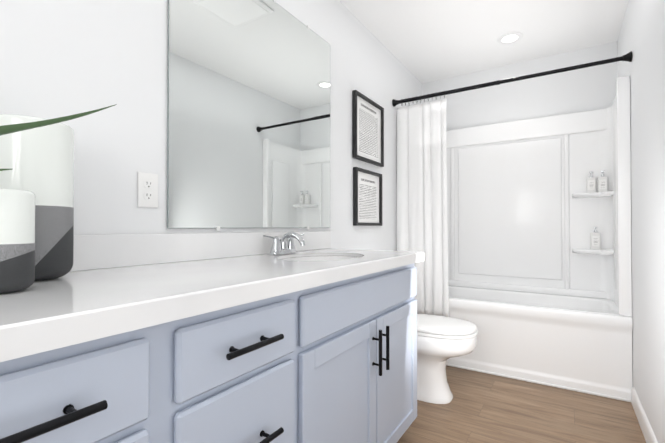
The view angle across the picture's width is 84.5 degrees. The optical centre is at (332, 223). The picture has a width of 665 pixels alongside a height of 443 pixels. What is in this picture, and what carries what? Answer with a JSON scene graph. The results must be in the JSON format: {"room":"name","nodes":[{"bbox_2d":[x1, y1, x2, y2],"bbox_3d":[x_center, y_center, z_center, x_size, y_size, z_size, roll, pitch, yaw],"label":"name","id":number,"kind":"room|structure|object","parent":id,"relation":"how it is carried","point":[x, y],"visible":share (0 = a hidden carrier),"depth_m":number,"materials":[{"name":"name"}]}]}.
{"room":"bathroom","nodes":[
{"label":"bathroom","id":0,"kind":"room"},
{"bbox_2d":[0,0,421,250],"bbox_3d":[-0.355,-0.163,1.740,0.100,2.470,4.650,0,-1,32],"label":"wall","id":1,"kind":"structure","parent":0,"point":[60,58],"depth_m":1.18,"materials":[{"name":"white paint"}]},
{"bbox_2d":[137,172,157,207],"bbox_3d":[-0.617,-0.112,1.225,0.008,0.115,0.070,0,-1,32],"label":"electrical outlet","id":2,"kind":"object","parent":1,"relation":"attached to","point":[147,189],"visible":1,"depth_m":1.22,"materials":[{"name":"white plastic"}]},
{"bbox_2d":[167,0,329,230],"bbox_3d":[-0.296,-0.524,1.730,0.010,1.112,1.050,0,-1,32],"label":"mirror","id":3,"kind":"object","parent":1,"relation":"attached to","point":[248,113],"visible":1,"depth_m":1.60,"materials":[{"name":"grey mirror"}]},
{"bbox_2d":[353,167,381,225],"bbox_3d":[0.254,-0.178,2.573,0.028,0.385,0.400,0,-1,32],"label":"picture","id":4,"kind":"object","parent":1,"relation":"attached to","point":[367,197],"visible":1,"depth_m":2.55,"materials":[{"name":"black paint"}]},
{"bbox_2d":[352,90,383,166],"bbox_3d":[0.260,-0.652,2.587,0.028,0.445,0.440,0,-1,32],"label":"picture","id":5,"kind":"object","parent":1,"relation":"attached to","point":[367,130],"visible":1,"depth_m":2.57,"materials":[{"name":"black paint"}]},
{"bbox_2d":[392,51,631,106],"bbox_3d":[1.141,-0.990,2.586,1.518,0.060,0.060,0,-1,32],"label":"curtain rod","id":6,"kind":"object","parent":1,"relation":"attached to","point":[627,57],"visible":0.96,"depth_m":2.50,"materials":[{"name":"black metal"}]},
{"bbox_2d":[401,90,444,104],"bbox_3d":[0.706,-0.979,2.863,0.350,0.060,0.042,0,-1,32],"label":"curtain rings","id":7,"kind":"object","parent":6,"relation":"hanging from","point":[424,99],"visible":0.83,"depth_m":2.85,"materials":[{"name":"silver metal"}]},
{"bbox_2d":[397,99,448,316],"bbox_3d":[0.697,-0.121,2.860,0.429,1.637,0.056,0,-1,32],"label":"shower curtain","id":8,"kind":"object","parent":7,"relation":"hanging from","point":[421,183],"visible":0.85,"depth_m":2.83,"materials":[{"name":"fabric"}]},
{"bbox_2d":[339,0,628,82],"bbox_3d":[0.330,-1.453,1.317,1.724,0.100,4.650,0,-1,32],"label":"ceiling","id":9,"kind":"structure","parent":0,"point":[423,41],"depth_m":2.61,"materials":[{"name":"white paint"}]},
{"bbox_2d":[497,32,522,43],"bbox_3d":[1.327,-1.384,2.738,0.172,0.008,0.172,0,-1,32],"label":"recessed light","id":10,"kind":"object","parent":9,"relation":"in","point":[510,38],"visible":1,"depth_m":2.73,"materials":[{"name":"white plastic"}]},
{"bbox_2d":[422,41,616,130],"bbox_3d":[1.551,-0.149,3.223,1.524,2.470,0.100,0,-1,32],"label":"wall","id":11,"kind":"structure","parent":0,"point":[581,90],"depth_m":3.09,"materials":[{"name":"white paint"}]},
{"bbox_2d":[397,365,645,442],"bbox_3d":[0.330,1.117,1.292,1.724,0.100,4.650,0,-1,32],"label":"floor","id":12,"kind":"structure","parent":0,"point":[480,407],"depth_m":2.04,"materials":[{"name":"brown wood"}]},
{"bbox_2d":[0,263,416,442],"bbox_3d":[-0.513,0.621,0.831,0.595,0.884,2.700,0,-1,32],"label":"bathroom vanity","id":13,"kind":"object","parent":12,"relation":"on","point":[335,362],"visible":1,"depth_m":0.84,"materials":[{"name":"grey paint"}]},
{"bbox_2d":[0,231,424,361],"bbox_3d":[-0.515,0.172,0.845,0.582,0.283,2.737,0,-1,32],"label":"countertop","id":14,"kind":"structure","parent":13,"relation":"on","point":[106,285],"depth_m":0.90,"materials":[{"name":"stone"}]},
{"bbox_2d":[0,188,35,293],"bbox_3d":[-0.634,0.033,0.701,0.100,0.195,0.100,0,-1,32],"label":"vase","id":15,"kind":"object","parent":14,"relation":"on","point":[17,239],"visible":1,"depth_m":0.68,"materials":[{"name":"white ceramic"}]},
{"bbox_2d":[0,104,116,170],"bbox_3d":[-0.754,-0.157,0.453,0.351,0.569,0.891,0,-1,32],"label":"plant","id":16,"kind":"object","parent":15,"relation":"in","point":[8,129],"visible":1,"depth_m":0.68,"materials":[{"name":"green plant"}]},
{"bbox_2d":[0,114,73,280],"bbox_3d":[-0.716,-0.053,0.870,0.165,0.370,0.165,0,-1,32],"label":"vase","id":17,"kind":"object","parent":14,"relation":"on","point":[39,161],"visible":0.77,"depth_m":0.83,"materials":[{"name":"white ceramic"}]},
{"bbox_2d":[263,232,304,254],"bbox_3d":[-0.185,0.088,1.659,0.149,0.103,0.281,0,-1,32],"label":"faucet","id":18,"kind":"object","parent":14,"relation":"on","point":[284,245],"visible":1,"depth_m":1.65,"materials":[{"name":"silver metal"}]},
{"bbox_2d":[417,314,477,403],"bbox_3d":[0.545,0.678,2.350,0.728,0.800,0.464,0,-1,32],"label":"toilet","id":19,"kind":"object","parent":12,"relation":"on","point":[441,340],"visible":0.44,"depth_m":2.19,"materials":[{"name":"white ceramic"}]},
{"bbox_2d":[417,76,632,401],"bbox_3d":[1.342,0.091,2.892,1.518,1.985,0.673,0,-1,32],"label":"bathtub","id":20,"kind":"object","parent":12,"relation":"on","point":[540,291],"visible":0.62,"depth_m":2.86,"materials":[{"name":"white plastic"}]},
{"bbox_2d":[586,172,595,192],"bbox_3d":[1.972,-0.314,2.787,0.060,0.159,0.038,0,-1,32],"label":"bottle","id":21,"kind":"object","parent":20,"relation":"on","point":[591,183],"visible":0.9,"depth_m":2.77,"materials":[{"name":"white plastic"}]},
{"bbox_2d":[590,227,600,249],"bbox_3d":[1.991,0.111,2.770,0.064,0.169,0.038,0,-1,32],"label":"bottle","id":22,"kind":"object","parent":20,"relation":"on","point":[595,239],"visible":0.98,"depth_m":2.76,"materials":[{"name":"white plastic"}]},
{"bbox_2d":[598,171,607,191],"bbox_3d":[2.030,-0.314,2.747,0.060,0.159,0.038,0,-1,32],"label":"bottle","id":23,"kind":"object","parent":20,"relation":"on","point":[602,183],"visible":0.94,"depth_m":2.73,"materials":[{"name":"white plastic"}]},
{"bbox_2d":[617,0,664,442],"bbox_3d":[1.015,-0.172,0.868,0.100,2.470,4.650,0,-1,32],"label":"wall","id":24,"kind":"structure","parent":0,"point":[641,37],"depth_m":1.79,"materials":[{"name":"white paint"}]},
{"bbox_2d":[631,386,657,442],"bbox_3d":[0.785,1.009,0.600,0.012,0.102,3.766,0,-1,32],"label":"baseboard","id":25,"kind":"structure","parent":24,"relation":"attached to","point":[646,429],"depth_m":1.89,"materials":[{"name":"white wood"}]}
]}

